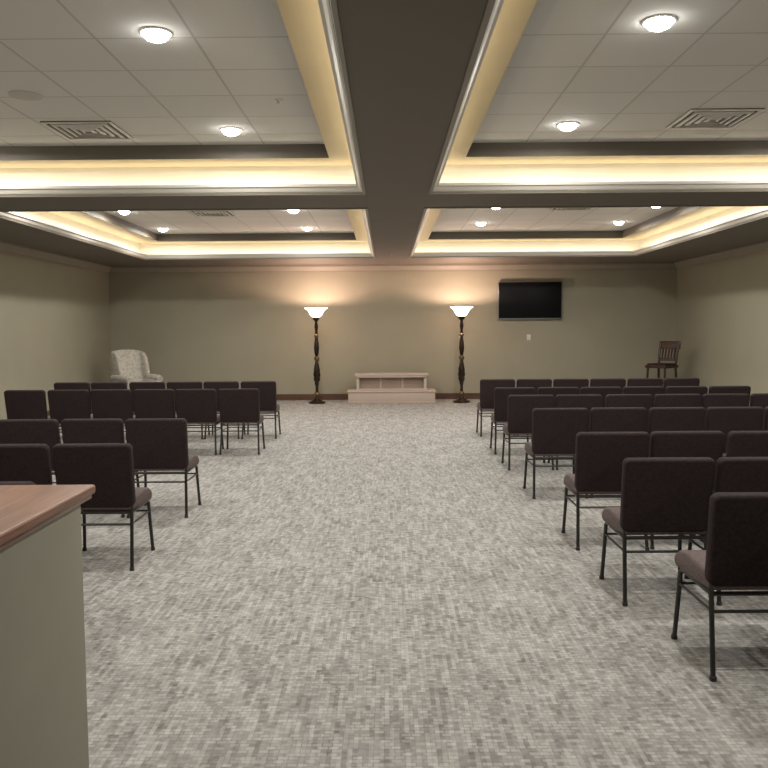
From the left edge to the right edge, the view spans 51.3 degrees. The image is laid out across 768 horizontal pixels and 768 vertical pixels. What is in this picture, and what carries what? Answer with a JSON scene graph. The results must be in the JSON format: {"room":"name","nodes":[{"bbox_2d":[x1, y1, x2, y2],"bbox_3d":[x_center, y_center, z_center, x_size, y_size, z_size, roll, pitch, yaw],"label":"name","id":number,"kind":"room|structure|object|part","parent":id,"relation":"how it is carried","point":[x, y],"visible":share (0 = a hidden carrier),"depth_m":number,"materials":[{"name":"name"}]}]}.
{"room":"funeral home chapel","nodes":[
{"label":"funeral home chapel","id":0,"kind":"room"},
{"bbox_2d":[0,252,110,418],"bbox_3d":[-6.401,-0.742,7.939,0.150,3.700,21.200,0,4,0],"label":"wall","id":1,"kind":"structure","parent":0,"point":[55,318],"depth_m":15.10,"materials":[{"name":"paint"}]},
{"bbox_2d":[0,241,767,273],"bbox_3d":[0.156,-1.933,7.837,12.980,0.150,20.900,0,4,0],"label":"trim","id":2,"kind":"structure","parent":1,"relation":"attached to","point":[8,248],"depth_m":18.17,"materials":[{"name":"paint"}]},
{"bbox_2d":[0,0,767,266],"bbox_3d":[0.154,-2.236,7.817,12.980,0.482,20.900,0,4,0],"label":"ceiling","id":3,"kind":"structure","parent":0,"point":[400,92],"depth_m":8.66,"materials":[{"name":"paint"}]},
{"bbox_2d":[0,0,323,145],"bbox_3d":[-2.571,-2.290,5.316,4.050,0.001,6.200,0,4,0],"label":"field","id":4,"kind":"object","parent":3,"relation":"attached to","point":[225,63],"depth_m":6.03,"materials":[{"name":"white tile"}]},
{"bbox_2d":[8,90,42,100],"bbox_3d":[-2.941,-2.364,6.565,0.260,0.016,0.260,0,4,0],"label":"ceiling speaker","id":5,"kind":"object","parent":4,"relation":"attached to","point":[17,94],"visible":1,"depth_m":6.53},
{"bbox_2d":[40,121,133,139],"bbox_3d":[-2.848,-2.438,7.713,0.660,0.023,0.660,0,4,0],"label":"air vent","id":6,"kind":"object","parent":4,"relation":"attached to","point":[70,130],"visible":1,"depth_m":7.66,"materials":[{"name":"white plastic"}]},
{"bbox_2d":[138,26,172,42],"bbox_3d":[-1.486,-2.265,5.214,0.220,0.068,0.220,0,4,0],"label":"recessed light","id":7,"kind":"object","parent":4,"relation":"attached to","point":[154,34],"visible":1,"depth_m":5.16,"materials":[{"name":"white glass"}]},
{"bbox_2d":[220,127,242,135],"bbox_3d":[-1.478,-2.435,7.739,0.220,0.068,0.220,0,4,0],"label":"recessed light","id":8,"kind":"object","parent":4,"relation":"attached to","point":[230,131],"visible":1,"depth_m":7.68,"materials":[{"name":"white glass"}]},
{"bbox_2d":[274,99,282,104],"bbox_3d":[-0.891,-2.381,6.758,0.070,0.037,0.070,0,4,0],"label":"sprinkler","id":9,"kind":"object","parent":4,"relation":"attached to","point":[278,101],"visible":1,"depth_m":6.75,"materials":[{"name":"white metal"}]},
{"bbox_2d":[104,209,353,233],"bbox_3d":[-2.545,-2.806,12.964,4.050,0.001,6.170,0,4,0],"label":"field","id":10,"kind":"object","parent":3,"relation":"attached to","point":[333,220],"visible":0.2,"depth_m":14.28,"materials":[{"name":"white tile"}]},
{"bbox_2d":[118,211,130,214],"bbox_3d":[-4.190,-2.765,12.907,0.220,0.068,0.220,0,4,0],"label":"recessed light","id":11,"kind":"object","parent":10,"relation":"attached to","point":[120,212],"visible":0.77,"depth_m":12.86,"materials":[{"name":"white glass"}]},
{"bbox_2d":[157,228,168,231],"bbox_3d":[-4.183,-2.917,15.152,0.220,0.068,0.220,0,4,0],"label":"recessed light","id":12,"kind":"object","parent":10,"relation":"attached to","point":[159,229],"visible":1,"depth_m":15.09,"materials":[{"name":"white glass"}]},
{"bbox_2d":[188,210,235,216],"bbox_3d":[-2.820,-2.805,13.150,0.660,0.023,0.660,0,4,0],"label":"air vent","id":13,"kind":"object","parent":10,"relation":"attached to","point":[201,213],"visible":0.95,"depth_m":13.12,"materials":[{"name":"white plastic"}]},
{"bbox_2d":[287,210,299,213],"bbox_3d":[-1.460,-2.783,12.897,0.220,0.068,0.220,0,4,0],"label":"recessed light","id":14,"kind":"object","parent":10,"relation":"attached to","point":[289,211],"visible":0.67,"depth_m":12.85,"materials":[{"name":"white glass"}]},
{"bbox_2d":[301,227,312,230],"bbox_3d":[-1.453,-2.935,15.142,0.220,0.068,0.220,0,4,0],"label":"recessed light","id":15,"kind":"object","parent":10,"relation":"attached to","point":[304,228],"visible":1,"depth_m":15.08,"materials":[{"name":"white glass"}]},
{"bbox_2d":[432,207,676,231],"bbox_3d":[2.804,-2.842,12.944,3.950,0.001,6.170,0,4,0],"label":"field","id":16,"kind":"object","parent":3,"relation":"attached to","point":[598,218],"visible":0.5,"depth_m":14.21,"materials":[{"name":"white tile"}]},
{"bbox_2d":[475,222,486,225],"bbox_3d":[1.775,-2.923,14.631,0.220,0.068,0.220,0,4,0],"label":"recessed light","id":17,"kind":"object","parent":16,"relation":"attached to","point":[477,223],"visible":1,"depth_m":14.57,"materials":[{"name":"white glass"}]},
{"bbox_2d":[549,208,592,210],"bbox_3d":[3.029,-2.817,12.729,0.660,0.023,0.660,0,4,0],"label":"air vent","id":18,"kind":"object","parent":16,"relation":"attached to","point":[551,209],"visible":0.29,"depth_m":12.95,"materials":[{"name":"white plastic"}]},
{"bbox_2d":[613,221,624,224],"bbox_3d":[4.295,-2.940,14.621,0.220,0.068,0.220,0,4,0],"label":"recessed light","id":19,"kind":"object","parent":16,"relation":"attached to","point":[614,222],"visible":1,"depth_m":14.56,"materials":[{"name":"white glass"}]},
{"bbox_2d":[472,0,767,142],"bbox_3d":[2.779,-2.326,5.296,3.950,0.001,6.200,0,4,0],"label":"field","id":20,"kind":"object","parent":3,"relation":"attached to","point":[593,64],"depth_m":6.10,"materials":[{"name":"white tile"}]},
{"bbox_2d":[556,121,579,130],"bbox_3d":[1.752,-2.450,7.627,0.220,0.068,0.220,0,4,0],"label":"recessed light","id":21,"kind":"object","parent":20,"relation":"attached to","point":[568,125],"visible":1,"depth_m":7.57,"materials":[{"name":"white glass"}]},
{"bbox_2d":[641,14,676,31],"bbox_3d":[1.744,-2.278,5.072,0.220,0.068,0.220,0,4,0],"label":"recessed light","id":22,"kind":"object","parent":20,"relation":"attached to","point":[659,22],"visible":1,"depth_m":5.02,"materials":[{"name":"white glass"}]},
{"bbox_2d":[665,108,764,128],"bbox_3d":[3.061,-2.460,7.441,0.660,0.023,0.660,0,4,0],"label":"air vent","id":23,"kind":"object","parent":20,"relation":"attached to","point":[731,118],"visible":1,"depth_m":7.39,"materials":[{"name":"white plastic"}]},
{"bbox_2d":[109,270,676,393],"bbox_3d":[0.199,-1.494,18.416,12.980,3.700,0.150,0,4,0],"label":"wall","id":24,"kind":"structure","parent":0,"point":[189,327],"depth_m":18.35,"materials":[{"name":"paint"}]},
{"bbox_2d":[277,393,479,399],"bbox_3d":[0.211,0.287,18.451,12.940,0.140,0.020,0,4,0],"label":"baseboard","id":25,"kind":"structure","parent":24,"relation":"attached to","point":[437,395],"depth_m":18.44,"materials":[{"name":"brown wood"}]},
{"bbox_2d":[498,281,561,319],"bbox_3d":[3.326,-1.906,18.252,1.460,0.860,0.100,0,4,0],"label":"television","id":26,"kind":"object","parent":24,"relation":"attached to","point":[516,299],"visible":1,"depth_m":18.20,"materials":[{"name":"black glass"}]},
{"bbox_2d":[52,399,767,767],"bbox_3d":[0.178,1.110,8.043,13.280,0.100,21.200,0,4,0],"label":"floor","id":27,"kind":"structure","parent":0,"point":[373,586],"depth_m":4.38,"materials":[{"name":"carpet"}]},
{"bbox_2d":[0,481,35,484],"bbox_3d":[-2.006,0.902,4.256,0.532,0.859,0.549,0,4,0],"label":"chair","id":28,"kind":"object","parent":27,"relation":"on","point":[1,482],"visible":0.06,"depth_m":3.99,"materials":[{"name":"fabric"}]},
{"bbox_2d":[0,444,52,484],"bbox_3d":[-2.504,0.815,5.607,0.532,0.859,0.549,0,4,0],"label":"chair","id":29,"kind":"object","parent":27,"relation":"on","point":[18,462],"visible":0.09,"depth_m":5.34,"materials":[{"name":"fabric"}]},
{"bbox_2d":[0,419,59,482],"bbox_3d":[-3.064,0.716,7.128,0.532,0.859,0.549,0,4,0],"label":"chair","id":30,"kind":"object","parent":27,"relation":"on","point":[12,431],"visible":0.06,"depth_m":6.86,"materials":[{"name":"fabric"}]},
{"bbox_2d":[4,390,60,443],"bbox_3d":[-4.654,0.491,10.627,0.532,0.859,0.549,0,4,0],"label":"chair","id":31,"kind":"object","parent":27,"relation":"on","point":[20,404],"visible":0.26,"depth_m":10.37,"materials":[{"name":"fabric"}]},
{"bbox_2d":[0,485,94,767],"bbox_3d":[-1.313,0.913,2.161,0.750,1.105,0.980,0,4,0],"label":"counter","id":32,"kind":"object","parent":27,"relation":"on","point":[44,719],"visible":1,"depth_m":2.30,"materials":[{"name":"paint"}]},
{"bbox_2d":[47,389,92,432],"bbox_3d":[-4.096,0.486,10.638,0.532,0.859,0.549,0,4,0],"label":"chair","id":33,"kind":"object","parent":27,"relation":"on","point":[63,404],"visible":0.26,"depth_m":10.38,"materials":[{"name":"fabric"}]},
{"bbox_2d":[54,382,92,413],"bbox_3d":[-4.631,0.389,12.132,0.532,0.859,0.549,0,4,0],"label":"chair","id":34,"kind":"object","parent":27,"relation":"on","point":[58,385],"visible":0.14,"depth_m":11.85,"materials":[{"name":"fabric"}]},
{"bbox_2d":[61,418,139,517],"bbox_3d":[-2.509,0.711,7.139,0.532,0.859,0.549,0,4,0],"label":"chair","id":35,"kind":"object","parent":27,"relation":"on","point":[104,430],"visible":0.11,"depth_m":6.87,"materials":[{"name":"fabric"}]},
{"bbox_2d":[52,443,154,570],"bbox_3d":[-1.948,0.811,5.606,0.532,0.859,0.549,0,4,0],"label":"chair","id":36,"kind":"object","parent":27,"relation":"on","point":[109,467],"visible":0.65,"depth_m":5.36,"materials":[{"name":"fabric"}]},
{"bbox_2d":[90,389,135,431],"bbox_3d":[-3.539,0.482,10.638,0.532,0.859,0.549,0,4,1],"label":"chair","id":37,"kind":"object","parent":27,"relation":"on","point":[106,403],"visible":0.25,"depth_m":10.38,"materials":[{"name":"fabric"}]},
{"bbox_2d":[91,382,134,439],"bbox_3d":[-4.080,0.386,12.132,0.532,0.859,0.549,0,4,1],"label":"chair","id":38,"kind":"object","parent":27,"relation":"on","point":[95,385],"visible":0.09,"depth_m":11.85,"materials":[{"name":"fabric"}]},
{"bbox_2d":[110,349,162,388],"bbox_3d":[-5.284,-0.117,17.012,0.793,1.234,0.866,3,5,40],"label":"chair","id":39,"kind":"object","parent":27,"relation":"on","point":[126,365],"visible":0.66,"depth_m":17.12,"materials":[{"name":"fabric"}]},
{"bbox_2d":[129,382,164,414],"bbox_3d":[-3.514,0.381,12.134,0.532,0.859,0.549,0,4,0],"label":"chair","id":40,"kind":"object","parent":27,"relation":"on","point":[132,385],"visible":0.18,"depth_m":11.85,"materials":[{"name":"fabric"}]},
{"bbox_2d":[133,389,176,417],"bbox_3d":[-2.985,0.479,10.637,0.532,0.859,0.549,0,4,0],"label":"chair","id":41,"kind":"object","parent":27,"relation":"on","point":[148,403],"visible":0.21,"depth_m":10.38,"materials":[{"name":"fabric"}]},
{"bbox_2d":[125,418,201,517],"bbox_3d":[-1.954,0.709,7.120,0.532,0.859,0.549,0,4,0],"label":"chair","id":42,"kind":"object","parent":27,"relation":"on","point":[158,444],"visible":0.81,"depth_m":6.88,"materials":[{"name":"fabric"}]},
{"bbox_2d":[167,381,209,438],"bbox_3d":[-2.959,0.378,12.127,0.532,0.859,0.549,0,4,0],"label":"chair","id":43,"kind":"object","parent":27,"relation":"on","point":[170,385],"visible":0.29,"depth_m":11.85,"materials":[{"name":"fabric"}]},
{"bbox_2d":[175,389,223,454],"bbox_3d":[-2.438,0.477,10.612,0.532,0.859,0.549,0,4,0],"label":"chair","id":44,"kind":"object","parent":27,"relation":"on","point":[198,407],"visible":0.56,"depth_m":10.37,"materials":[{"name":"fabric"}]},
{"bbox_2d":[203,381,245,438],"bbox_3d":[-2.412,0.374,12.127,0.532,0.859,0.549,0,4,1],"label":"chair","id":45,"kind":"object","parent":27,"relation":"on","point":[216,385],"visible":0.3,"depth_m":11.85,"materials":[{"name":"fabric"}]},
{"bbox_2d":[218,388,265,454],"bbox_3d":[-1.880,0.472,10.619,0.532,0.859,0.549,0,4,0],"label":"chair","id":46,"kind":"object","parent":27,"relation":"on","point":[238,407],"visible":1,"depth_m":10.39,"materials":[{"name":"fabric"}]},
{"bbox_2d":[241,381,280,438],"bbox_3d":[-1.857,0.372,12.107,0.532,0.859,0.549,0,4,0],"label":"chair","id":47,"kind":"object","parent":27,"relation":"on","point":[267,389],"visible":0.62,"depth_m":11.87,"materials":[{"name":"fabric"}]},
{"bbox_2d":[305,308,326,403],"bbox_3d":[-1.478,-0.619,17.553,0.500,2.092,0.500,0,4,0],"label":"floor lamp","id":48,"kind":"object","parent":27,"relation":"on","point":[315,313],"visible":1,"depth_m":17.50,"materials":[{"name":"brown metal"}]},
{"bbox_3d":[-1.485,-1.563,17.489,0.500,0.199,0.500,0,4,0],"label":"lamp shade","id":49,"kind":"part","parent":48,"relation":"part of","materials":[{"name":"white glass"}]},
{"bbox_2d":[347,373,435,403],"bbox_3d":[0.167,0.080,17.825,1.940,0.638,0.760,0,4,0],"label":"casket bier","id":50,"kind":"object","parent":27,"relation":"on","point":[371,387],"visible":1,"depth_m":17.56,"materials":[{"name":"paint"}]},
{"bbox_2d":[450,307,471,402],"bbox_3d":[1.701,-0.640,17.541,0.500,2.092,0.500,0,4,0],"label":"floor lamp","id":51,"kind":"object","parent":27,"relation":"on","point":[461,312],"visible":1,"depth_m":17.49,"materials":[{"name":"brown metal"}]},
{"bbox_3d":[1.695,-1.585,17.477,0.500,0.199,0.500,0,4,0],"label":"lamp shade","id":52,"kind":"part","parent":51,"relation":"part of","materials":[{"name":"white glass"}]},
{"bbox_2d":[476,379,514,436],"bbox_3d":[1.697,0.341,12.200,0.532,0.859,0.549,0,4,0],"label":"chair","id":53,"kind":"object","parent":27,"relation":"on","point":[487,386],"visible":0.61,"depth_m":11.95,"materials":[{"name":"fabric"}]},
{"bbox_2d":[490,387,535,453],"bbox_3d":[1.681,0.455,10.500,0.532,0.859,0.549,0,4,1],"label":"chair","id":54,"kind":"object","parent":27,"relation":"on","point":[500,415],"visible":0.57,"depth_m":10.25,"materials":[{"name":"fabric"}]},
{"bbox_2d":[501,395,554,470],"bbox_3d":[1.668,0.535,9.317,0.532,0.859,0.549,0,4,0],"label":"chair","id":55,"kind":"object","parent":27,"relation":"on","point":[520,407],"visible":0.68,"depth_m":9.07,"materials":[{"name":"fabric"}]},
{"bbox_2d":[516,379,551,394],"bbox_3d":[2.250,0.337,12.203,0.532,0.859,0.549,0,4,1],"label":"chair","id":56,"kind":"object","parent":27,"relation":"on","point":[536,383],"visible":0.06,"depth_m":11.92,"materials":[{"name":"fabric"}]},
{"bbox_2d":[531,387,578,441],"bbox_3d":[2.234,0.451,10.502,0.532,0.859,0.549,0,4,0],"label":"chair","id":57,"kind":"object","parent":27,"relation":"on","point":[554,391],"visible":0.07,"depth_m":10.22,"materials":[{"name":"fabric"}]},
{"bbox_2d":[523,408,588,498],"bbox_3d":[1.663,0.639,7.786,0.532,0.859,0.549,0,4,0],"label":"chair","id":58,"kind":"object","parent":27,"relation":"on","point":[554,430],"visible":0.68,"depth_m":7.55,"materials":[{"name":"fabric"}]},
{"bbox_2d":[553,378,588,393],"bbox_3d":[2.799,0.333,12.202,0.532,0.859,0.549,0,4,1],"label":"chair","id":59,"kind":"object","parent":27,"relation":"on","point":[579,383],"visible":0.07,"depth_m":11.92,"materials":[{"name":"fabric"}]},
{"bbox_2d":[547,394,602,469],"bbox_3d":[2.215,0.532,9.312,0.532,0.859,0.549,0,4,1],"label":"chair","id":60,"kind":"object","parent":27,"relation":"on","point":[588,401],"visible":0.18,"depth_m":9.04,"materials":[{"name":"fabric"}]},
{"bbox_2d":[580,387,621,406],"bbox_3d":[2.784,0.448,10.501,0.532,0.859,0.549,0,4,0],"label":"chair","id":61,"kind":"object","parent":27,"relation":"on","point":[603,391],"visible":0.06,"depth_m":10.22,"materials":[{"name":"fabric"}]},
{"bbox_2d":[561,432,649,550],"bbox_3d":[1.654,0.758,6.019,0.532,0.859,0.549,0,4,1],"label":"chair","id":62,"kind":"object","parent":27,"relation":"on","point":[599,456],"visible":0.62,"depth_m":5.78,"materials":[{"name":"fabric"}]},
{"bbox_2d":[590,378,625,393],"bbox_3d":[3.351,0.329,12.201,0.532,0.859,0.549,0,4,1],"label":"chair","id":63,"kind":"object","parent":27,"relation":"on","point":[594,382],"visible":0.09,"depth_m":11.92,"materials":[{"name":"fabric"}]},
{"bbox_2d":[590,407,646,494],"bbox_3d":[2.216,0.634,7.802,0.532,0.859,0.549,0,4,0],"label":"chair","id":64,"kind":"object","parent":27,"relation":"on","point":[602,419],"visible":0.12,"depth_m":7.53,"materials":[{"name":"fabric"}]},
{"bbox_2d":[605,394,652,432],"bbox_3d":[2.773,0.528,9.303,0.532,0.859,0.549,0,4,0],"label":"chair","id":65,"kind":"object","parent":27,"relation":"on","point":[611,400],"visible":0.2,"depth_m":9.02,"materials":[{"name":"fabric"}]},
{"bbox_2d":[623,386,664,406],"bbox_3d":[3.330,0.444,10.505,0.532,0.859,0.549,0,4,0],"label":"chair","id":66,"kind":"object","parent":27,"relation":"on","point":[653,390],"visible":0.06,"depth_m":10.22,"materials":[{"name":"fabric"}]},
{"bbox_2d":[627,378,662,386],"bbox_3d":[3.901,0.326,12.195,0.532,0.859,0.549,0,4,0],"label":"chair","id":67,"kind":"object","parent":27,"relation":"on","point":[631,381],"visible":0.07,"depth_m":11.91,"materials":[{"name":"fabric"}]},
{"bbox_2d":[599,457,715,606],"bbox_3d":[1.641,0.836,4.857,0.532,0.859,0.549,0,4,0],"label":"chair","id":68,"kind":"object","parent":27,"relation":"on","point":[660,495],"visible":0.89,"depth_m":4.62,"materials":[{"name":"fabric"}]},
{"bbox_2d":[645,341,680,383],"bbox_3d":[5.913,-0.244,16.977,0.570,1.322,0.512,-3,5,-38],"label":"chair","id":69,"kind":"object","parent":27,"relation":"on","point":[663,345],"visible":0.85,"depth_m":16.98,"materials":[{"name":"brown wood"}]},
{"bbox_2d":[648,407,705,447],"bbox_3d":[2.763,0.631,7.783,0.532,0.859,0.549,0,4,0],"label":"chair","id":70,"kind":"object","parent":27,"relation":"on","point":[660,418],"visible":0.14,"depth_m":7.51,"materials":[{"name":"fabric"}]},
{"bbox_2d":[654,394,701,406],"bbox_3d":[3.326,0.524,9.305,0.532,0.859,0.549,0,4,0],"label":"chair","id":71,"kind":"object","parent":27,"relation":"on","point":[660,400],"visible":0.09,"depth_m":9.02,"materials":[{"name":"fabric"}]},
{"bbox_2d":[663,378,699,393],"bbox_3d":[4.448,0.321,12.199,0.532,0.859,0.549,0,4,0],"label":"chair","id":72,"kind":"object","parent":27,"relation":"on","point":[667,381],"visible":0.12,"depth_m":11.91,"materials":[{"name":"fabric"}]},
{"bbox_2d":[649,431,724,549],"bbox_3d":[2.196,0.753,6.038,0.532,0.859,0.549,0,4,0],"label":"chair","id":73,"kind":"object","parent":27,"relation":"on","point":[710,444],"visible":0.21,"depth_m":5.76,"materials":[{"name":"fabric"}]},
{"bbox_2d":[666,386,707,406],"bbox_3d":[3.880,0.440,10.503,0.532,0.859,0.549,0,4,0],"label":"chair","id":74,"kind":"object","parent":27,"relation":"on","point":[701,390],"visible":0.06,"depth_m":10.22,"materials":[{"name":"fabric"}]},
{"bbox_2d":[671,492,767,681],"bbox_3d":[1.744,0.903,3.864,0.532,0.859,0.549,0,4,0],"label":"chair","id":75,"kind":"object","parent":27,"relation":"on","point":[735,556],"visible":1,"depth_m":3.64,"materials":[{"name":"fabric"}]},
{"bbox_2d":[684,457,767,605],"bbox_3d":[2.186,0.833,4.855,0.532,0.859,0.549,0,4,0],"label":"chair","id":76,"kind":"object","parent":27,"relation":"on","point":[733,474],"visible":0.23,"depth_m":4.58,"materials":[{"name":"fabric"}]},
{"bbox_2d":[702,393,749,430],"bbox_3d":[3.868,0.522,9.293,0.532,0.859,0.549,0,4,0],"label":"chair","id":77,"kind":"object","parent":27,"relation":"on","point":[734,399],"visible":0.12,"depth_m":9.01,"materials":[{"name":"fabric"}]},
{"bbox_2d":[708,386,750,394],"bbox_3d":[4.429,0.436,10.496,0.532,0.859,0.549,0,4,0],"label":"chair","id":78,"kind":"object","parent":27,"relation":"on","point":[712,389],"visible":0.11,"depth_m":10.21,"materials":[{"name":"fabric"}]},
{"bbox_2d":[705,407,763,456],"bbox_3d":[3.311,0.627,7.783,0.532,0.859,0.549,0,4,1],"label":"chair","id":79,"kind":"object","parent":27,"relation":"on","point":[725,420],"visible":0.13,"depth_m":7.51,"materials":[{"name":"fabric"}]},
{"bbox_2d":[726,431,767,456],"bbox_3d":[2.751,0.750,6.020,0.532,0.859,0.549,0,4,0],"label":"chair","id":80,"kind":"object","parent":27,"relation":"on","point":[739,443],"visible":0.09,"depth_m":5.75,"materials":[{"name":"fabric"}]},
{"bbox_2d":[750,393,767,430],"bbox_3d":[4.415,0.518,9.293,0.532,0.859,0.549,0,4,0],"label":"chair","id":81,"kind":"object","parent":27,"relation":"on","point":[756,399],"visible":0.11,"depth_m":9.02,"materials":[{"name":"fabric"}]},
{"bbox_2d":[763,406,767,430],"bbox_3d":[3.865,0.623,7.798,0.532,0.859,0.549,0,4,1],"label":"chair","id":82,"kind":"object","parent":27,"relation":"on","point":[765,420],"visible":0.09,"depth_m":7.55,"materials":[{"name":"fabric"}]},
{"bbox_2d":[675,251,767,406],"bbox_3d":[6.729,-0.830,7.890,0.150,3.700,21.200,0,4,0],"label":"wall","id":83,"kind":"structure","parent":0,"point":[722,306],"depth_m":15.65,"materials":[{"name":"paint"}]}
]}

